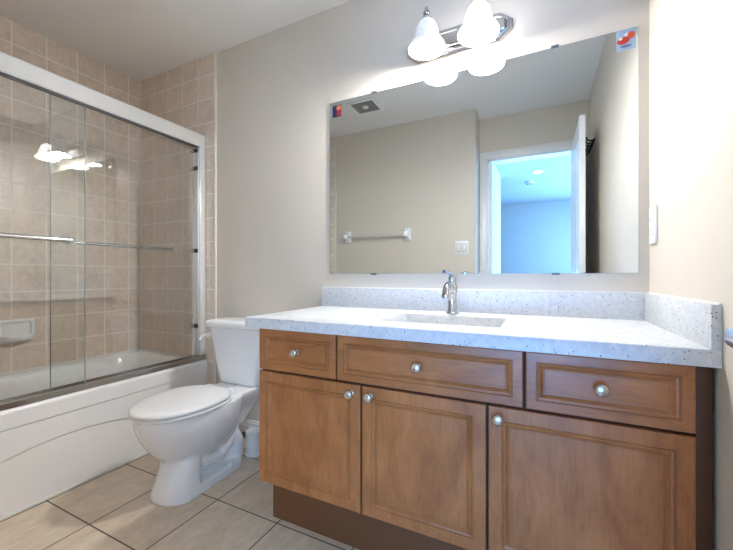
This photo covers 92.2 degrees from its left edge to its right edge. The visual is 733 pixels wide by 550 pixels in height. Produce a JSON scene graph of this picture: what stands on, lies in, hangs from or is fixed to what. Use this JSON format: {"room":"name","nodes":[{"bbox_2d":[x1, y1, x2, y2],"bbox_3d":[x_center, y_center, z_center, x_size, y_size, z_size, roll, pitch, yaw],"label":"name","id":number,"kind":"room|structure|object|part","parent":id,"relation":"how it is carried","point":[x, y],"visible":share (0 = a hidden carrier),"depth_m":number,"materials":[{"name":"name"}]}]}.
{"room":"bathroom","nodes":[
{"label":"bathroom","id":0,"kind":"room"},
{"bbox_2d":[0,15,138,373],"bbox_3d":[-2.096,-0.221,1.910,0.110,2.427,1.652,0,0,26],"label":"wall","id":1,"kind":"structure","parent":0,"point":[112,144],"depth_m":2.21,"materials":[{"name":"tile"}]},
{"bbox_2d":[0,318,34,343],"bbox_3d":[-1.952,0.316,1.983,0.082,0.130,0.162,0,0,26],"label":"soap dish","id":2,"kind":"object","parent":1,"relation":"attached to","point":[15,330],"visible":1,"depth_m":1.99,"materials":[{"name":"white ceramic"}]},
{"bbox_2d":[0,333,33,342],"bbox_3d":[-1.952,0.356,1.983,0.080,0.038,0.150,0,0,26],"label":"tray","id":3,"kind":"object","parent":2,"relation":"on","point":[4,337],"depth_m":1.97,"materials":[{"name":"white ceramic"}]},
{"bbox_2d":[0,0,350,81],"bbox_3d":[-0.714,-1.484,1.161,3.250,0.100,2.002,0,0,26],"label":"ceiling","id":4,"kind":"structure","parent":0,"point":[141,40],"depth_m":2.02,"materials":[{"name":"paint"}]},
{"bbox_2d":[0,438,358,549],"bbox_3d":[-0.714,1.043,1.161,3.250,0.100,2.002,0,0,26],"label":"floor","id":5,"kind":"structure","parent":0,"point":[113,510],"depth_m":1.42,"materials":[{"name":"tile"}]},
{"bbox_2d":[0,348,206,520],"bbox_3d":[-1.695,0.768,1.776,0.725,0.450,1.522,0,0,26],"label":"bathtub","id":6,"kind":"object","parent":5,"relation":"on","point":[51,447],"visible":0.68,"depth_m":1.71,"materials":[{"name":"white ceramic"}]},
{"bbox_2d":[0,51,205,410],"bbox_3d":[-1.408,-0.179,1.634,0.149,1.459,1.518,0,0,24],"label":"shower door","id":7,"kind":"structure","parent":6,"relation":"on","point":[15,69],"depth_m":1.80,"materials":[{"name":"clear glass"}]},
{"bbox_3d":[-1.406,-0.867,1.633,0.053,0.085,1.517,0,0,26],"label":"header rail","id":8,"kind":"part","parent":7,"relation":"part of","materials":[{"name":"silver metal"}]},
{"bbox_2d":[128,316,262,506],"bbox_3d":[-0.798,0.623,1.776,0.462,0.741,0.750,0,0,26],"label":"toilet","id":9,"kind":"object","parent":5,"relation":"on","point":[196,437],"visible":0.96,"depth_m":1.63,"materials":[{"name":"white ceramic"}]},
{"bbox_3d":[-0.855,0.577,1.623,0.348,0.026,0.425,0,0,26],"label":"lid","id":10,"kind":"part","parent":9,"relation":"part of","materials":[{"name":"white plastic"}]},
{"bbox_3d":[-0.852,0.600,1.629,0.346,0.015,0.432,0,0,26],"label":"seat","id":11,"kind":"part","parent":9,"relation":"part of","materials":[{"name":"white plastic"}]},
{"bbox_3d":[-0.793,0.799,1.754,0.336,0.388,0.691,0,0,26],"label":"bowl","id":12,"kind":"part","parent":9,"relation":"part of","materials":[{"name":"white ceramic"}]},
{"bbox_3d":[-0.913,0.354,2.016,0.094,0.041,0.034,0,0,-35],"label":"flush lever","id":13,"kind":"part","parent":9,"relation":"part of","materials":[{"name":"white plastic"}]},
{"bbox_3d":[-0.684,0.274,2.008,0.463,0.044,0.233,0,0,26],"label":"tank lid","id":14,"kind":"part","parent":9,"relation":"part of","materials":[{"name":"white ceramic"}]},
{"bbox_3d":[-0.682,0.451,2.013,0.422,0.316,0.203,0,0,26],"label":"tank","id":15,"kind":"part","parent":9,"relation":"part of","materials":[{"name":"white ceramic"}]},
{"bbox_2d":[245,428,258,457],"bbox_3d":[-0.631,0.930,1.963,0.090,0.126,0.090,0,0,26],"label":"brush holder","id":16,"kind":"object","parent":5,"relation":"on","point":[252,434],"visible":0.81,"depth_m":1.93,"materials":[{"name":"white plastic"}]},
{"bbox_2d":[259,328,711,549],"bbox_3d":[0.298,0.600,1.328,1.341,0.787,0.590,0,0,26],"label":"vanity cabinet","id":17,"kind":"object","parent":5,"relation":"on","point":[365,443],"visible":0.98,"depth_m":1.02,"materials":[{"name":"brown wood"}]},
{"bbox_3d":[-0.265,0.285,1.292,0.032,0.032,0.030,0,0,26],"label":"knob","id":18,"kind":"part","parent":17,"relation":"part of","materials":[{"name":"silver metal"}]},
{"bbox_3d":[-0.261,0.287,1.316,0.348,0.156,0.020,0,0,26],"label":"drawer","id":19,"kind":"part","parent":17,"relation":"part of","materials":[{"name":"brown wood"}]},
{"bbox_3d":[-0.217,0.589,1.295,0.445,0.432,0.020,0,0,26],"label":"door","id":20,"kind":"part","parent":17,"relation":"part of","materials":[{"name":"brown wood"}]},
{"bbox_3d":[-0.059,0.403,1.191,0.032,0.032,0.030,0,0,26],"label":"knob","id":21,"kind":"part","parent":17,"relation":"part of","materials":[{"name":"silver metal"}]},
{"bbox_3d":[0.005,0.403,1.160,0.032,0.032,0.030,0,0,26],"label":"knob","id":22,"kind":"part","parent":17,"relation":"part of","materials":[{"name":"silver metal"}]},
{"bbox_3d":[0.154,0.285,1.087,0.032,0.032,0.030,0,0,26],"label":"knob","id":23,"kind":"part","parent":17,"relation":"part of","materials":[{"name":"silver metal"}]},
{"bbox_3d":[0.167,0.589,1.106,0.398,0.432,0.020,0,0,26],"label":"door","id":24,"kind":"part","parent":17,"relation":"part of","materials":[{"name":"brown wood"}]},
{"bbox_3d":[0.167,0.287,1.106,0.592,0.156,0.020,0,0,26],"label":"drawer","id":25,"kind":"part","parent":17,"relation":"part of","materials":[{"name":"brown wood"}]},
{"bbox_2d":[245,287,721,367],"bbox_3d":[0.274,0.134,1.348,1.419,0.144,0.577,0,0,26],"label":"countertop","id":26,"kind":"structure","parent":17,"relation":"on","point":[632,326],"depth_m":1.21,"materials":[{"name":"stone"}]},
{"bbox_2d":[442,270,458,313],"bbox_3d":[0.345,0.072,1.469,0.054,0.186,0.173,0,0,26],"label":"faucet","id":27,"kind":"object","parent":26,"relation":"on","point":[450,288],"visible":1,"depth_m":1.50,"materials":[{"name":"silver metal"}]},
{"bbox_3d":[0.339,0.059,1.458,0.029,0.065,0.145,0,0,26],"label":"spout","id":28,"kind":"part","parent":27,"relation":"part of","materials":[{"name":"silver metal"}]},
{"bbox_3d":[0.345,0.004,1.469,0.035,0.045,0.143,0,0,26],"label":"lever","id":29,"kind":"part","parent":27,"relation":"part of","materials":[{"name":"silver metal"}]},
{"bbox_3d":[0.366,0.403,0.983,0.032,0.032,0.030,0,0,26],"label":"knob","id":30,"kind":"part","parent":17,"relation":"part of","materials":[{"name":"silver metal"}]},
{"bbox_3d":[0.556,0.589,0.916,0.454,0.432,0.020,0,0,26],"label":"door","id":31,"kind":"part","parent":17,"relation":"part of","materials":[{"name":"brown wood"}]},
{"bbox_3d":[0.584,0.285,0.877,0.032,0.032,0.030,0,0,26],"label":"knob","id":32,"kind":"part","parent":17,"relation":"part of","materials":[{"name":"silver metal"}]},
{"bbox_3d":[0.600,0.287,0.895,0.356,0.156,0.020,0,0,26],"label":"drawer","id":33,"kind":"part","parent":17,"relation":"part of","materials":[{"name":"brown wood"}]},
{"bbox_2d":[217,0,648,421],"bbox_3d":[-0.298,-0.221,2.011,3.250,2.427,0.110,0,0,26],"label":"wall","id":34,"kind":"structure","parent":0,"point":[276,89],"depth_m":1.95,"materials":[{"name":"beige paint"}]},
{"bbox_2d":[140,53,213,384],"bbox_3d":[-1.330,-0.221,2.450,0.791,2.427,0.009,0,0,26],"label":"tiled wall","id":35,"kind":"structure","parent":34,"relation":"attached to","point":[183,95],"depth_m":2.45,"materials":[{"name":"beige tile"}]},
{"bbox_2d":[139,82,139,347],"bbox_3d":[-1.685,-0.435,2.616,0.006,1.997,0.004,0,0,26],"label":"trim","id":36,"kind":"structure","parent":35,"relation":"attached to","point":[139,82],"depth_m":2.62,"materials":[{"name":"beige tile"}]},
{"bbox_2d":[214,52,216,383],"bbox_3d":[-0.972,-0.221,2.273,0.012,2.427,0.012,0,0,26],"label":"trim","id":37,"kind":"structure","parent":34,"relation":"attached to","point":[215,53],"depth_m":2.27,"materials":[{"name":"beige tile"}]},
{"bbox_2d":[239,419,258,437],"bbox_3d":[-0.574,0.937,2.076,0.876,0.112,0.016,0,0,26],"label":"baseboard","id":38,"kind":"structure","parent":34,"relation":"attached to","point":[246,423],"depth_m":2.14,"materials":[{"name":"white paint"}]},
{"bbox_2d":[407,0,512,63],"bbox_3d":[0.365,-1.074,1.509,0.472,0.186,0.208,0,0,26],"label":"vanity light","id":39,"kind":"object","parent":34,"relation":"attached to","point":[481,28],"visible":1,"depth_m":1.50,"materials":[{"name":"white glass"}]},
{"bbox_3d":[0.262,-1.046,1.533,0.161,0.130,0.161,0,0,26],"label":"lamp shade","id":40,"kind":"part","parent":39,"relation":"part of","materials":[{"name":"white glass"}]},
{"bbox_3d":[0.456,-1.046,1.438,0.161,0.130,0.161,0,0,26],"label":"lamp shade","id":41,"kind":"part","parent":39,"relation":"part of","materials":[{"name":"white glass"}]},
{"bbox_2d":[321,287,643,319],"bbox_3d":[0.388,0.116,1.603,1.400,0.100,0.020,0,0,26],"label":"backsplash","id":42,"kind":"structure","parent":34,"relation":"attached to","point":[602,305],"depth_m":1.50,"materials":[{"name":"stone"}]},
{"bbox_2d":[330,26,638,274],"bbox_3d":[0.406,-0.464,1.599,1.340,0.927,0.010,0,0,26],"label":"mirror","id":43,"kind":"object","parent":34,"relation":"attached to","point":[527,163],"visible":1,"depth_m":1.52,"materials":[{"name":"grey mirror"}]},
{"bbox_2d":[332,105,340,117],"bbox_3d":[-0.158,-0.870,1.873,0.054,0.061,0.001,0,0,26],"label":"sticker","id":44,"kind":"object","parent":43,"relation":"attached to","point":[336,110],"visible":1,"depth_m":1.87,"materials":[{"name":"blue"}]},
{"bbox_2d":[616,27,635,51],"bbox_3d":[0.972,-0.881,1.321,0.060,0.076,0.001,0,0,26],"label":"sticker","id":45,"kind":"object","parent":43,"relation":"attached to","point":[625,39],"visible":1,"depth_m":1.32,"materials":[{"name":"blue paper"}]},
{"bbox_2d":[617,37,629,44],"bbox_3d":[0.964,-0.879,1.324,0.039,0.027,0.001,0,0,26],"label":"print","id":46,"kind":"object","parent":45,"relation":"on","point":[620,40],"depth_m":1.32,"materials":[{"name":"red paper"}]},
{"bbox_2d":[628,31,634,37],"bbox_3d":[0.986,-0.895,1.313,0.022,0.026,0.001,0,0,26],"label":"print","id":47,"kind":"object","parent":45,"relation":"attached to","point":[631,34],"depth_m":1.31,"materials":[{"name":"orange paper"}]},
{"bbox_2d":[649,0,732,549],"bbox_3d":[0.672,-0.221,0.422,0.110,2.427,1.892,0,0,26],"label":"wall","id":48,"kind":"structure","parent":0,"point":[691,41],"depth_m":0.90,"materials":[{"name":"beige paint"}]},
{"bbox_2d":[649,205,657,243],"bbox_3d":[1.001,-0.174,1.234,0.013,0.129,0.073,0,0,26],"label":"outlet","id":49,"kind":"object","parent":48,"relation":"attached to","point":[653,211],"visible":1,"depth_m":1.22,"materials":[{"name":"white plastic"}]},
{"bbox_2d":[649,215,652,234],"bbox_3d":[0.998,-0.174,1.236,0.004,0.067,0.035,0,0,26],"label":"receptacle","id":50,"kind":"object","parent":49,"relation":"attached to","point":[650,216],"depth_m":1.23,"materials":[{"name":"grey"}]},
{"bbox_3d":[-0.155,-0.221,-0.166,0.858,2.427,0.110,0,0,26],"label":"wall","id":51,"kind":"structure","parent":0,"visible":0},
{"bbox_2d":[723,326,732,347],"bbox_3d":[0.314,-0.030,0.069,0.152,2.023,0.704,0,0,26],"label":"door handle","id":52,"kind":"object","parent":51,"relation":"in","point":[728,334],"depth_m":0.37,"materials":[{"name":"silver metal"}]}
]}

